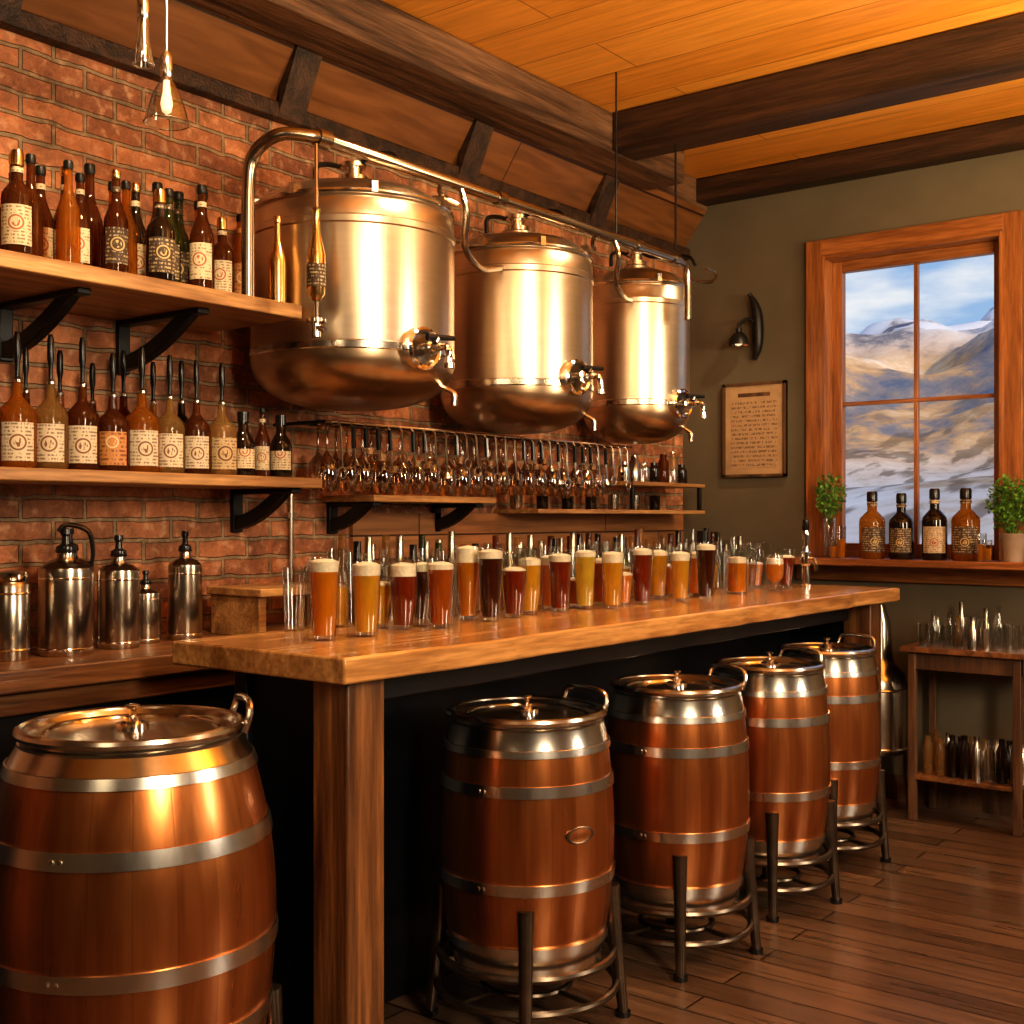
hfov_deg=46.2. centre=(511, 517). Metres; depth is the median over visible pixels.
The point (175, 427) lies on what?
bottle
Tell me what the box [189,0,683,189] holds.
ceiling beam
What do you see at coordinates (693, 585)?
beer glass
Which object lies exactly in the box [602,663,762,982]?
barrel
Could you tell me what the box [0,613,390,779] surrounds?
countertop
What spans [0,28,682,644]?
wall
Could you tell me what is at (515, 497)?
jar
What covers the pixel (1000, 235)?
window
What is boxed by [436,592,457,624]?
beer glass
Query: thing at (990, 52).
ceiling beam
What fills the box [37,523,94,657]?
steel growler
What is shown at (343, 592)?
glasses
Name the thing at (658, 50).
ceiling
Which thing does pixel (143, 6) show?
pendant lamp
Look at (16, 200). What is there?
liquor bottle
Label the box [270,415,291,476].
liquor bottle
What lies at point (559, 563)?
beer glass
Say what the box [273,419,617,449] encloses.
rail
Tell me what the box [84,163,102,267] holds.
beer bottle
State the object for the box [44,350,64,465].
bottle
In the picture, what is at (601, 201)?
rafter
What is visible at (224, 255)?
liquor bottle
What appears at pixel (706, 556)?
beer glass
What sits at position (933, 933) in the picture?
floor
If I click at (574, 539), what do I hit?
glassware
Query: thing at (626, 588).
beer glass
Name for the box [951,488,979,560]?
liquor bottle
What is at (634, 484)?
wall shelf
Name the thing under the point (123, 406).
bottle
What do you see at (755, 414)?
framed sign
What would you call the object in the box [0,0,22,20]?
rafter
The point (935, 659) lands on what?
side table
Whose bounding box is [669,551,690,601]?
beer glass
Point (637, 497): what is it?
jar
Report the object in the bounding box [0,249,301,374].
wall shelf
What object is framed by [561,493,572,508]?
jar
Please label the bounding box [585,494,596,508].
jar
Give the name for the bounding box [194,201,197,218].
beer bottle
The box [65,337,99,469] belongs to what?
bottle
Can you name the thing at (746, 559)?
beer mug
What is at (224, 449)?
bottle
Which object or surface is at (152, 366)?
bottle
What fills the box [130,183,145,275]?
beer bottle
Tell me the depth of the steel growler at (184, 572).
3.71 m
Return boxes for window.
[806,210,1023,560]
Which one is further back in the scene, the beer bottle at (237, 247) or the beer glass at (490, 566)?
the beer bottle at (237, 247)
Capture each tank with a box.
[249,161,457,411]
[440,214,604,434]
[584,251,706,444]
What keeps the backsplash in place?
attached to the wall at (57, 105)
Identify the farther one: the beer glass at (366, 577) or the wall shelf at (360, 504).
the wall shelf at (360, 504)
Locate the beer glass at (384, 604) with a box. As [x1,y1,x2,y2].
[377,565,390,628]
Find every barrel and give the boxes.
[0,692,282,1023]
[423,684,630,1023]
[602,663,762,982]
[713,645,842,922]
[778,633,890,874]
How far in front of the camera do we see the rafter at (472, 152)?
5.11 m
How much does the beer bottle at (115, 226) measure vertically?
0.294 m
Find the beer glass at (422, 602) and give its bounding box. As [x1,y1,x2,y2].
[413,560,434,622]
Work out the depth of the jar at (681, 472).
6.38 m
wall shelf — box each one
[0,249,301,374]
[0,467,321,531]
[323,495,495,533]
[494,481,704,513]
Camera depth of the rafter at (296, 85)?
4.32 m
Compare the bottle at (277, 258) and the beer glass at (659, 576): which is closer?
the bottle at (277, 258)
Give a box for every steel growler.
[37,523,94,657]
[97,535,140,649]
[140,570,160,643]
[167,531,202,640]
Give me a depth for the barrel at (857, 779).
4.74 m
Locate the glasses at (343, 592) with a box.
[282,537,760,631]
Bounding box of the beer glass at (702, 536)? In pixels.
[692,531,714,594]
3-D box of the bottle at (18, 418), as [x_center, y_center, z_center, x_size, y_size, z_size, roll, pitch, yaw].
[-1.346,-0.321,3.262,0.101,0.372,0.102,0,0,-25]
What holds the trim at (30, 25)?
attached to the wall at (57, 105)
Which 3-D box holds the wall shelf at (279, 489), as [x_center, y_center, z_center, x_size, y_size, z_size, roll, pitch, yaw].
[-1.462,-0.043,3.292,0.360,0.185,2.220,0,0,38]
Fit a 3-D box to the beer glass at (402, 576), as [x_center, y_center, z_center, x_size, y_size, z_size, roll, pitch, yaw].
[-0.310,0.222,3.425,0.080,0.191,0.080,0,0,38]
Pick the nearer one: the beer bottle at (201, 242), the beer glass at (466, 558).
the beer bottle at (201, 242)
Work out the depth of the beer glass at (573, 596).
4.26 m
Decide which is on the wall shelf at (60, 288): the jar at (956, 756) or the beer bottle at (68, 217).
the beer bottle at (68, 217)
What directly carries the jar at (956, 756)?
on the side table
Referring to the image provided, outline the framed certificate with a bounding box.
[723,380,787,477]
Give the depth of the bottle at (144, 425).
3.54 m
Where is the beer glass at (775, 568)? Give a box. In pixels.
[765,554,784,589]
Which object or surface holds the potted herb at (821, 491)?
on the window sill
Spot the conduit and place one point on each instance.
(291, 515)
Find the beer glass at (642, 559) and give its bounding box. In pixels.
[631,547,652,604]
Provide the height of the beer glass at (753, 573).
0.178 m
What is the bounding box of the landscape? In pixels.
[846,307,993,544]
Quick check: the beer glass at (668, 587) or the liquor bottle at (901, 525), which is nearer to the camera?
the beer glass at (668, 587)
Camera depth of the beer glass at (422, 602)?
3.62 m
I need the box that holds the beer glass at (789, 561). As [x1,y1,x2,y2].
[777,549,794,584]
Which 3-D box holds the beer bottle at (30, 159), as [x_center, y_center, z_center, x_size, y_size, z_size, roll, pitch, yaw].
[-1.287,-0.824,3.207,0.063,0.297,0.063,0,0,-22]
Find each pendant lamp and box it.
[132,0,154,68]
[142,0,189,130]
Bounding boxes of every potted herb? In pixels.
[814,472,846,557]
[985,473,1023,561]
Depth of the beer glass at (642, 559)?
4.38 m
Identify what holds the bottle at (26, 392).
on the wall shelf at (279, 489)
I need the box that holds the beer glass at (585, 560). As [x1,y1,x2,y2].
[573,546,596,609]
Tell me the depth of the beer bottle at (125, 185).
3.43 m
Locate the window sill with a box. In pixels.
[767,556,1023,586]
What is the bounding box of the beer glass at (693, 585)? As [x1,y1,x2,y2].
[688,551,702,596]
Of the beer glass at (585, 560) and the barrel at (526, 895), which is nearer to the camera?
the barrel at (526, 895)
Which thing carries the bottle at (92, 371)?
on the wall shelf at (279, 489)
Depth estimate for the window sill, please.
5.80 m
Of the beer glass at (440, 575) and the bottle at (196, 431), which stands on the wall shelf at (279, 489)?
the bottle at (196, 431)
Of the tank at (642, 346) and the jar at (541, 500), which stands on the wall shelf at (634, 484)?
the jar at (541, 500)
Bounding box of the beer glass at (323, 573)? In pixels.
[308,557,339,640]
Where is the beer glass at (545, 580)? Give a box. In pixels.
[539,555,558,609]
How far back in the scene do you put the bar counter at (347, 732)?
3.08 m
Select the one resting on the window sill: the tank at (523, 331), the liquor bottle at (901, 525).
the liquor bottle at (901, 525)
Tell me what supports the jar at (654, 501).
on the wall shelf at (634, 484)
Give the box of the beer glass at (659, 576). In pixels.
[651,550,667,598]
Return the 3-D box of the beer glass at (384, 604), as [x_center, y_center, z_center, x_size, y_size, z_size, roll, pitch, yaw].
[-0.388,0.229,3.474,0.080,0.179,0.080,0,0,38]
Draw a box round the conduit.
[285,494,295,621]
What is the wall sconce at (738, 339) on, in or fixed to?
attached to the wall at (757, 245)
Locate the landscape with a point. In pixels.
(957, 436)
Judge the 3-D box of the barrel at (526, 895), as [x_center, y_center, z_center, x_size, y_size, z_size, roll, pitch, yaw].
[0.041,0.945,3.381,0.525,0.910,0.525,0,0,-41]
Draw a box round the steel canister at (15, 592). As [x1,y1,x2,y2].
[0,570,31,661]
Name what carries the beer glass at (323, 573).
on the bar counter at (347, 732)
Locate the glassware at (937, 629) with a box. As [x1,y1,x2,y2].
[918,601,1023,652]
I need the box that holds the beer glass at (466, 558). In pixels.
[455,546,479,619]
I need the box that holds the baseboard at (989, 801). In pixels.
[885,773,1023,818]
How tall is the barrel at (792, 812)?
0.916 m
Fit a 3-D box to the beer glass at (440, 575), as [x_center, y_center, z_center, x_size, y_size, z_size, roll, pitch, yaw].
[-0.206,0.218,3.458,0.084,0.200,0.084,0,0,38]
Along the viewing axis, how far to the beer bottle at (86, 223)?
3.31 m
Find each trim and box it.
[0,9,689,259]
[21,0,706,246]
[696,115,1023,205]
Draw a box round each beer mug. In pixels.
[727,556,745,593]
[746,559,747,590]
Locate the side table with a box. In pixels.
[900,640,1023,836]
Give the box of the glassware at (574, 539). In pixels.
[348,528,746,623]
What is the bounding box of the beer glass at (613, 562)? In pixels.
[601,551,623,608]
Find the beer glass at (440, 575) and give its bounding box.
[426,558,454,628]
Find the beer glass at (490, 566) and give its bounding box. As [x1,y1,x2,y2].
[477,548,503,621]
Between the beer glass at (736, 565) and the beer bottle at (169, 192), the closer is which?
the beer bottle at (169, 192)
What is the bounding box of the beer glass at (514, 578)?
[502,552,526,617]
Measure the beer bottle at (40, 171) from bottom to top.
0.316 m
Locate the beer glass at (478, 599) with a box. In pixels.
[460,579,479,617]
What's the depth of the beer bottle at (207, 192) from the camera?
3.69 m
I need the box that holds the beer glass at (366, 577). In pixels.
[351,561,381,636]
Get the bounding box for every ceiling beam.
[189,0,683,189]
[613,12,1023,160]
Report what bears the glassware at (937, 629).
on the side table
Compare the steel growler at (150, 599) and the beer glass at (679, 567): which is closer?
the steel growler at (150, 599)
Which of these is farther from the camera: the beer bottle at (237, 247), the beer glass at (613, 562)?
the beer glass at (613, 562)
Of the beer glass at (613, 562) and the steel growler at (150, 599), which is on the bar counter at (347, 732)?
the beer glass at (613, 562)
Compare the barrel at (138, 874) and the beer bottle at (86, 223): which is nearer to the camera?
the barrel at (138, 874)
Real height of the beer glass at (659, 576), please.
0.200 m
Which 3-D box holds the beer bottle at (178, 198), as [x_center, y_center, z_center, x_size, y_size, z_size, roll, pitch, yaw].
[-1.044,-0.847,3.751,0.078,0.344,0.079,0,0,-5]
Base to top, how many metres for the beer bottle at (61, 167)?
0.333 m
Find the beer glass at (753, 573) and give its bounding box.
[748,553,764,587]
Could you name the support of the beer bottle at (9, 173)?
on the wall shelf at (60, 288)
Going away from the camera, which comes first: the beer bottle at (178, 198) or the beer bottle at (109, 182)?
the beer bottle at (109, 182)
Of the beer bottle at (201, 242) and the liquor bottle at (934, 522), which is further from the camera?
the liquor bottle at (934, 522)
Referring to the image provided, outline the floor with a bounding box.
[384,799,1023,1023]
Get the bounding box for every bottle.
[0,149,33,254]
[0,331,36,467]
[8,153,10,181]
[22,347,41,467]
[25,153,42,256]
[35,165,53,258]
[37,334,63,461]
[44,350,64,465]
[53,166,63,258]
[56,160,80,263]
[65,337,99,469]
[75,173,91,265]
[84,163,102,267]
[88,363,96,411]
[99,353,129,470]
[103,170,127,272]
[108,181,111,206]
[118,350,129,417]
[121,180,136,273]
[126,347,159,471]
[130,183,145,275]
[146,189,174,280]
[149,362,164,468]
[150,182,162,221]
[160,355,182,467]
[165,188,180,282]
[166,361,187,472]
[173,191,188,283]
[182,360,210,473]
[189,184,213,288]
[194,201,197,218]
[206,192,214,288]
[212,363,236,469]
[215,217,233,291]
[231,411,254,475]
[233,214,240,293]
[255,408,269,475]
[268,216,285,301]
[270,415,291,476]
[618,455,640,480]
[647,454,668,482]
[859,491,884,558]
[889,493,913,559]
[922,489,947,559]
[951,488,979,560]
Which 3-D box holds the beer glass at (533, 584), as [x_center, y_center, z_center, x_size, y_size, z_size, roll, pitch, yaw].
[0.057,0.208,3.950,0.080,0.220,0.080,0,0,38]
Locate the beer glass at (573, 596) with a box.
[569,577,584,607]
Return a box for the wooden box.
[207,582,351,634]
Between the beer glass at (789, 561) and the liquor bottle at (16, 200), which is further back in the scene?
the beer glass at (789, 561)
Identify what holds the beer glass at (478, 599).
on the bar counter at (347, 732)
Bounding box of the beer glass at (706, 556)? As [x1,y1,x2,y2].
[695,543,716,599]
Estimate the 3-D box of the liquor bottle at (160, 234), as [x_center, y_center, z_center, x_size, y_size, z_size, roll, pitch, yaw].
[-1.015,-0.811,3.461,0.081,0.272,0.082,0,0,-29]
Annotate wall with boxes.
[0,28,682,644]
[683,150,1023,791]
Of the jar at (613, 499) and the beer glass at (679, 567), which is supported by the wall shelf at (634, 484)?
the jar at (613, 499)
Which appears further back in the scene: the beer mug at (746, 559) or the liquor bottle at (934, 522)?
the liquor bottle at (934, 522)
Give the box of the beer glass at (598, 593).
[592,550,611,605]
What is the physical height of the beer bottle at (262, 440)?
0.228 m
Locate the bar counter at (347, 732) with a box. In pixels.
[172,583,899,1023]
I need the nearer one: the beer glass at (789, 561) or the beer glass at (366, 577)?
the beer glass at (366, 577)
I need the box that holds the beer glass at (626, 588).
[620,552,633,606]
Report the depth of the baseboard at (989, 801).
5.76 m
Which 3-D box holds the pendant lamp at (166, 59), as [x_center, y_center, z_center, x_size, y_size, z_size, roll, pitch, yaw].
[-0.892,-1.434,3.097,0.120,0.832,0.120,0,0,38]
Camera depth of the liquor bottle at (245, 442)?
3.86 m
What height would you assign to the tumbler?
0.160 m
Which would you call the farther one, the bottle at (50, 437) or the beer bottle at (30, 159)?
the bottle at (50, 437)
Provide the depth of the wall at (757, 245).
6.30 m
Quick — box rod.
[306,143,326,337]
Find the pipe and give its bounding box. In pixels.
[241,72,717,320]
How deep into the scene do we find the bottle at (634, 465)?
6.00 m
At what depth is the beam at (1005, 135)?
5.95 m
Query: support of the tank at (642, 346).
attached to the wall at (57, 105)
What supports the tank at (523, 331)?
attached to the wall at (57, 105)
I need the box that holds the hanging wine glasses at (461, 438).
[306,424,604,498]
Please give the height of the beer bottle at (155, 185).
0.356 m
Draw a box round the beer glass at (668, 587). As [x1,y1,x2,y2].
[665,564,671,596]
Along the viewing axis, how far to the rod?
3.63 m
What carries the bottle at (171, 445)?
on the wall shelf at (279, 489)
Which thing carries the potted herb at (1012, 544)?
on the window sill
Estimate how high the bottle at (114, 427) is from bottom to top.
0.346 m
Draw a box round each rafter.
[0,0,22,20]
[279,45,321,120]
[459,119,493,180]
[590,173,619,225]
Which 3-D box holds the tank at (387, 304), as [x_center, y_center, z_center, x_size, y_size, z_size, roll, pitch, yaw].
[-0.546,-0.807,4.154,0.716,0.864,0.708,0,0,-2]
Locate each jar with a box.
[510,491,521,508]
[536,492,548,508]
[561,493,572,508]
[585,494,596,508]
[608,494,618,509]
[635,495,639,509]
[649,495,659,509]
[675,452,686,482]
[943,732,1023,784]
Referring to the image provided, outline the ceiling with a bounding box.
[382,0,1023,178]
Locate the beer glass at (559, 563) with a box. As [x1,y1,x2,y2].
[548,552,571,611]
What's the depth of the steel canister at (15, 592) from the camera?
3.16 m
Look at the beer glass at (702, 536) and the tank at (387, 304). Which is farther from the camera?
the beer glass at (702, 536)
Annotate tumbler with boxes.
[829,533,991,561]
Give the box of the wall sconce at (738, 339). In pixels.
[728,292,763,359]
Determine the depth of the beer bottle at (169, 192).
3.54 m
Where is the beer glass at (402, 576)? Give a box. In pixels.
[389,562,416,629]
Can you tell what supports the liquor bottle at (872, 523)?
on the window sill
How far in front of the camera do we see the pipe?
4.17 m
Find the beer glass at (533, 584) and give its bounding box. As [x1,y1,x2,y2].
[517,547,540,614]
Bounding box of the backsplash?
[349,513,682,608]
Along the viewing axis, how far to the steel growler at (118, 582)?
3.46 m
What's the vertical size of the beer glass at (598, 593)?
0.200 m

